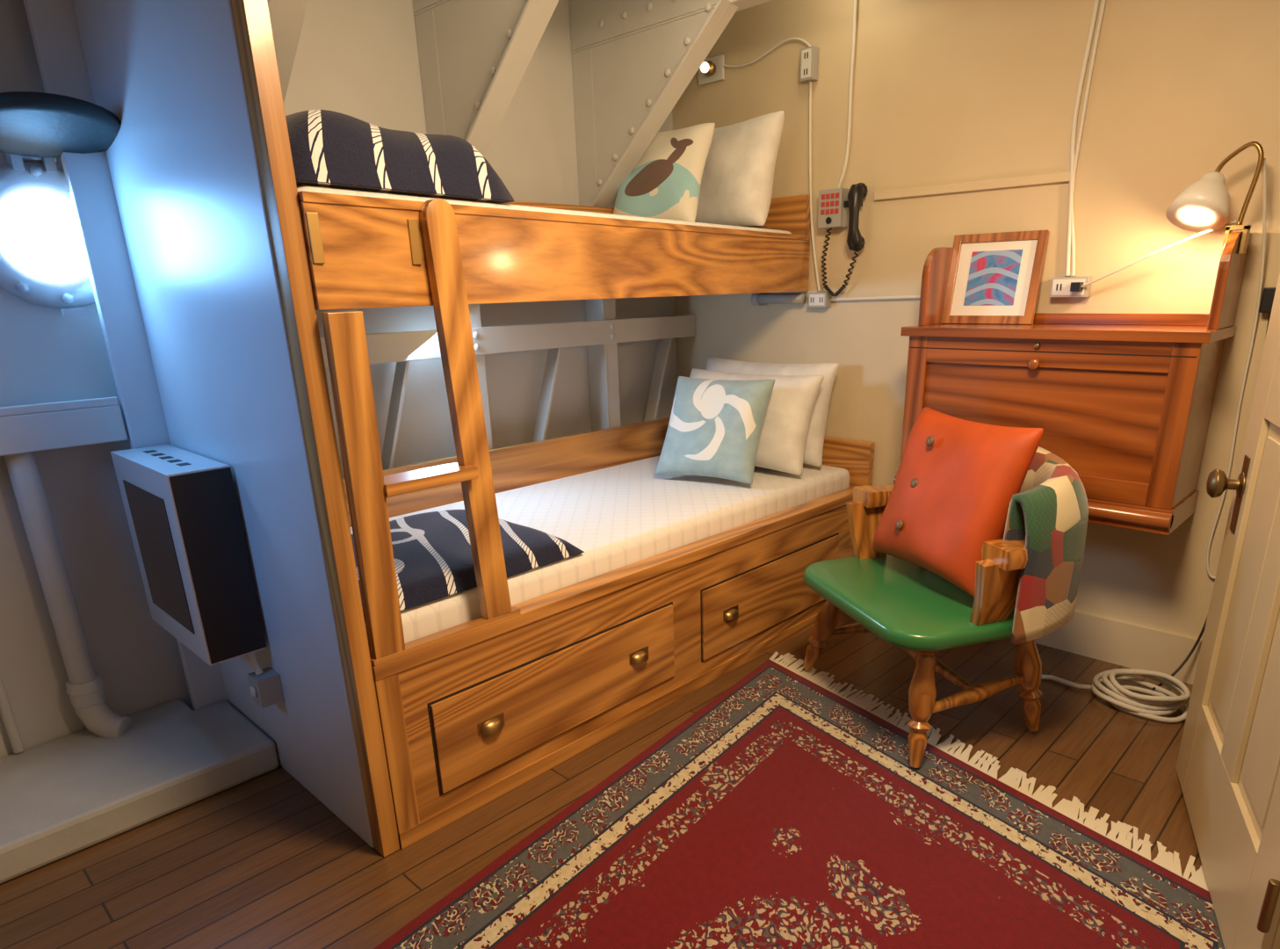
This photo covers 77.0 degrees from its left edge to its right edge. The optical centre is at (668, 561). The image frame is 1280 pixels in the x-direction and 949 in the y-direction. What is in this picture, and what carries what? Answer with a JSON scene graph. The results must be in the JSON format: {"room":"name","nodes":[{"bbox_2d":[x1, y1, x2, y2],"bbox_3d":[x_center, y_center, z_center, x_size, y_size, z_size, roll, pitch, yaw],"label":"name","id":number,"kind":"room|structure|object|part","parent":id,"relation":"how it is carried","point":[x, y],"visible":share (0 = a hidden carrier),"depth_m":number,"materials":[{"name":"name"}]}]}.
{"room":"ship cabin","nodes":[
{"label":"ship cabin","id":0,"kind":"room"},
{"bbox_2d":[0,0,677,758],"bbox_3d":[-1.335,-0.589,2.078,0.080,2.120,3.900,16,25,41],"label":"wall","id":1,"kind":"structure","parent":0,"point":[358,59],"depth_m":2.21,"materials":[{"name":"grey paint"}]},
{"bbox_2d":[0,91,120,316],"bbox_3d":[-1.313,-0.748,1.735,0.334,0.418,0.360,16,25,41],"label":"porthole window","id":2,"kind":"structure","parent":1,"relation":"in","point":[43,263],"depth_m":1.80,"materials":[{"name":"paint"}]},
{"bbox_2d":[0,610,1201,948],"bbox_3d":[-0.411,0.697,1.623,3.190,0.060,4.100,16,25,41],"label":"floor","id":3,"kind":"structure","parent":0,"point":[259,862],"depth_m":1.80,"materials":[{"name":"brown wood"}]},
{"bbox_2d":[0,699,278,882],"bbox_3d":[-1.805,0.680,1.546,0.448,0.082,1.891,16,25,41],"label":"curb","id":4,"kind":"object","parent":3,"relation":"on","point":[60,798],"visible":1,"depth_m":1.92,"materials":[{"name":"white paint"}]},
{"bbox_2d":[0,396,132,753],"bbox_3d":[-1.960,0.225,1.480,0.123,0.886,1.800,16,25,41],"label":"pipes","id":5,"kind":"object","parent":4,"relation":"on","point":[25,430],"visible":0.98,"depth_m":1.92,"materials":[{"name":"grey metal"}]},
{"bbox_2d":[22,0,374,847],"bbox_3d":[-1.022,-0.465,1.697,0.922,2.118,0.115,16,25,41],"label":"partition","id":6,"kind":"object","parent":3,"relation":"on","point":[171,218],"visible":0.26,"depth_m":1.68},
{"bbox_2d":[110,443,284,708],"bbox_3d":[-1.129,0.032,1.922,0.450,0.566,0.132,16,25,41],"label":"heater","id":7,"kind":"object","parent":6,"relation":"attached to","point":[181,506],"visible":1,"depth_m":1.79,"materials":[{"name":"silver metal"}]},
{"bbox_2d":[267,0,773,469],"bbox_3d":[0.254,-0.562,1.892,2.487,2.119,1.988,16,25,41],"label":"beam","id":8,"kind":"structure","parent":3,"relation":"on","point":[632,61],"depth_m":2.53,"materials":[{"name":"grey metal"}]},
{"bbox_2d":[231,0,875,857],"bbox_3d":[-0.246,-0.699,2.331,0.880,2.116,1.994,16,25,41],"label":"bunk bed","id":9,"kind":"object","parent":3,"relation":"on","point":[502,614],"visible":0.92,"depth_m":1.94,"materials":[{"name":"brown wood"}]},
{"bbox_2d":[285,109,514,203],"bbox_3d":[-0.669,-0.832,1.693,0.594,0.142,0.515,16,25,41],"label":"pillow","id":10,"kind":"object","parent":9,"relation":"on","point":[335,152],"depth_m":1.50,"materials":[{"name":"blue fabric"}]},
{"bbox_2d":[351,509,584,621],"bbox_3d":[-0.628,-0.037,2.018,0.556,0.066,0.610,16,25,41],"label":"pillow","id":11,"kind":"object","parent":9,"relation":"on","point":[432,552],"depth_m":1.94,"materials":[{"name":"blue fabric"}]},
{"bbox_3d":[-0.259,-0.871,2.288,0.788,0.180,1.913,16,25,41],"label":"mattress","id":12,"kind":"part","parent":9,"relation":"part of","materials":[{"name":"white fabric"}]},
{"bbox_3d":[-0.253,-0.114,2.558,0.755,0.147,1.913,16,25,41],"label":"mattress","id":13,"kind":"part","parent":9,"relation":"part of","materials":[{"name":"white fabric"}]},
{"bbox_2d":[694,110,784,225],"bbox_3d":[0.204,-1.384,2.893,0.173,0.400,0.520,1,13,-40],"label":"pillow","id":14,"kind":"object","parent":9,"relation":"on","point":[736,185],"depth_m":2.75,"materials":[{"name":"beige fabric"}]},
{"bbox_2d":[689,368,824,475],"bbox_3d":[0.272,-0.520,2.928,0.620,0.380,0.158,14,2,37],"label":"pillow","id":15,"kind":"object","parent":9,"relation":"on","point":[797,396],"depth_m":2.77,"materials":[{"name":"fabric"}]},
{"bbox_2d":[706,355,838,467],"bbox_3d":[0.352,-0.582,3.058,0.660,0.400,0.165,16,11,41],"label":"pillow","id":16,"kind":"object","parent":9,"relation":"on","point":[813,458],"depth_m":2.88,"materials":[{"name":"beige fabric"}]},
{"bbox_2d":[373,650,1224,948],"bbox_3d":[0.117,0.778,1.238,1.385,0.008,2.708,12,23,34],"label":"rug","id":17,"kind":"object","parent":3,"relation":"on","point":[785,812],"visible":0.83,"depth_m":1.68,"materials":[{"name":"red fabric"}]},
{"bbox_2d":[802,406,1088,767],"bbox_3d":[0.730,0.024,2.143,0.600,0.804,0.674,-7,20,-16],"label":"chair","id":18,"kind":"object","parent":17,"relation":"on","point":[932,569],"visible":1,"depth_m":1.96,"materials":[{"name":"brown wood"}]},
{"bbox_3d":[0.693,0.082,2.149,0.520,0.045,0.580,-7,20,-16],"label":"seat","id":19,"kind":"part","parent":18,"relation":"part of","materials":[{"name":"green"}]},
{"bbox_3d":[0.757,0.082,2.171,0.526,0.674,0.674,-7,20,-16],"label":"frame","id":20,"kind":"part","parent":18,"relation":"part of","materials":[{"name":"brown wood"}]},
{"bbox_2d":[872,406,1043,597],"bbox_3d":[0.727,-0.171,2.088,0.150,0.460,0.460,12,12,-26],"label":"cushion","id":21,"kind":"object","parent":18,"relation":"on","point":[957,480],"depth_m":2.01,"materials":[{"name":"orange fabric"}]},
{"bbox_2d":[1003,446,1088,644],"bbox_3d":[0.891,-0.075,2.026,0.335,0.392,0.424,-7,20,-16],"label":"quilt","id":22,"kind":"object","parent":18,"relation":"on","point":[1045,506],"depth_m":1.84,"materials":[{"name":"multicoloured fabric"}]},
{"bbox_2d":[1041,668,1190,723],"bbox_3d":[1.270,0.343,2.326,0.424,0.079,0.226,16,25,41],"label":"rope coil","id":23,"kind":"object","parent":3,"relation":"on","point":[1128,701],"visible":0.98,"depth_m":2.24,"materials":[{"name":"white fabric"}]},
{"bbox_2d":[672,0,1279,684],"bbox_3d":[0.923,-0.830,2.630,3.190,2.120,0.092,16,25,41],"label":"wall","id":24,"kind":"structure","parent":0,"point":[944,91],"depth_m":2.39,"materials":[{"name":"beige paint"}]},
{"bbox_2d":[698,54,724,85],"bbox_3d":[0.136,-1.809,2.952,0.120,0.080,0.072,16,25,41],"label":"sconce","id":25,"kind":"object","parent":24,"relation":"attached to","point":[712,69],"visible":0.9,"depth_m":2.94,"materials":[{"name":"white"}]},
{"bbox_2d":[723,36,811,67],"bbox_3d":[0.339,-1.775,2.804,0.384,0.050,0.008,16,25,41],"label":"cord","id":26,"kind":"object","parent":24,"relation":"attached to","point":[806,43],"visible":0.99,"depth_m":2.79,"materials":[{"name":"white plastic"}]},
{"bbox_2d":[750,292,806,305],"bbox_3d":[0.408,-0.978,2.992,0.225,0.048,0.046,16,25,41],"label":"fitting","id":27,"kind":"object","parent":24,"relation":"attached to","point":[759,299],"visible":0.95,"depth_m":2.98,"materials":[{"name":"grey metal"}]},
{"bbox_2d":[809,81,820,290],"bbox_3d":[0.510,-1.298,2.807,0.074,0.671,0.010,16,25,41],"label":"conduit","id":28,"kind":"object","parent":24,"relation":"attached to","point":[810,83],"visible":1,"depth_m":2.81,"materials":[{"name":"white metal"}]},
{"bbox_2d":[817,182,867,252],"bbox_3d":[0.589,-1.165,2.732,0.073,0.214,0.183,-14,22,-32],"label":"phone","id":29,"kind":"object","parent":24,"relation":"attached to","point":[838,207],"visible":1,"depth_m":2.71,"materials":[{"name":"grey plastic"}]},
{"bbox_2d":[821,227,858,296],"bbox_3d":[0.590,-1.038,2.783,0.144,0.227,0.020,16,25,41],"label":"phone cord","id":30,"kind":"object","parent":29,"relation":"hanging from","point":[843,286],"visible":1,"depth_m":2.81,"materials":[{"name":"black plastic"}]},
{"bbox_2d":[837,0,857,188],"bbox_3d":[0.584,-1.585,2.628,0.047,0.676,0.012,16,25,41],"label":"conduit","id":31,"kind":"object","parent":24,"relation":"attached to","point":[855,10],"visible":0.96,"depth_m":2.63,"materials":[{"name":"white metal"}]},
{"bbox_2d":[830,295,920,301],"bbox_3d":[0.737,-0.895,2.727,0.435,0.019,0.012,16,25,41],"label":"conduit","id":32,"kind":"object","parent":24,"relation":"attached to","point":[898,297],"visible":0.79,"depth_m":2.75,"materials":[{"name":"white plastic"}]},
{"bbox_2d":[799,45,1091,307],"bbox_3d":[0.815,-1.221,2.493,1.000,0.822,0.065,16,25,41],"label":"boxes","id":33,"kind":"object","parent":24,"relation":"attached to","point":[1061,286],"visible":0.99,"depth_m":2.67,"materials":[{"name":"grey plastic"}]},
{"bbox_2d":[1081,219,1236,287],"bbox_3d":[1.269,-0.802,2.111,0.015,0.150,0.363,-15,23,-34],"label":"lamp cord","id":34,"kind":"object","parent":33,"relation":"attached to","point":[1233,221],"visible":1,"depth_m":2.10,"materials":[{"name":"white plastic"}]},
{"bbox_2d":[873,171,1070,200],"bbox_3d":[0.908,-1.149,2.465,0.620,0.026,0.012,16,25,41],"label":"rail","id":35,"kind":"object","parent":24,"relation":"attached to","point":[1065,176],"visible":1,"depth_m":2.44,"materials":[{"name":"beige wood"}]},
{"bbox_2d":[893,141,1264,535],"bbox_3d":[1.089,-0.618,2.263,0.805,0.928,0.304,16,25,41],"label":"desk","id":36,"kind":"object","parent":24,"relation":"attached to","point":[1125,401],"visible":0.93,"depth_m":2.16,"materials":[{"name":"brown wood"}]},
{"bbox_2d":[940,229,1049,324],"bbox_3d":[0.981,-0.856,2.437,0.275,0.265,0.020,14,12,38],"label":"picture frame","id":37,"kind":"object","parent":36,"relation":"attached to","point":[992,278],"depth_m":2.43,"materials":[{"name":"brown wood"}]},
{"bbox_2d":[1065,0,1099,275],"bbox_3d":[1.133,-1.291,2.186,0.047,0.971,0.013,16,25,41],"label":"conduit","id":38,"kind":"object","parent":24,"relation":"attached to","point":[1095,7],"visible":1,"depth_m":2.22,"materials":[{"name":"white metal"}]},
{"bbox_2d":[1070,0,1106,275],"bbox_3d":[1.144,-1.288,2.176,0.044,0.970,0.010,16,25,41],"label":"conduit","id":39,"kind":"object","parent":24,"relation":"attached to","point":[1102,4],"visible":1,"depth_m":2.21,"materials":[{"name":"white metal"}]},
{"bbox_2d":[1175,271,1279,948],"bbox_3d":[1.039,-0.346,1.292,0.102,2.030,0.772,7,20,23],"label":"door","id":40,"kind":"structure","parent":24,"relation":"attached to","point":[1227,767],"depth_m":1.52,"materials":[{"name":"paint"}]},
{"bbox_2d":[1206,157,1266,578],"bbox_3d":[1.478,-0.455,2.091,0.142,1.070,0.050,-3,19,-5],"label":"hanging cord","id":41,"kind":"object","parent":24,"relation":"attached to","point":[1264,181],"visible":0.84,"depth_m":2.08,"materials":[{"name":"white plastic"}]},
{"bbox_2d":[1258,287,1276,312],"bbox_3d":[1.512,-0.657,2.021,0.035,0.060,0.033,16,25,41],"label":"plug","id":42,"kind":"object","parent":24,"relation":"attached to","point":[1269,292],"visible":0.66,"depth_m":2.01,"materials":[{"name":"black plastic"}]},
{"bbox_2d":[1151,312,1271,690],"bbox_3d":[1.464,-0.146,2.172,0.180,1.064,0.025,-6,19,-14],"label":"hanging cord","id":43,"kind":"object","parent":42,"relation":"hanging from","point":[1179,668],"visible":0.19,"depth_m":2.31,"materials":[{"name":"plastic"}]}
]}

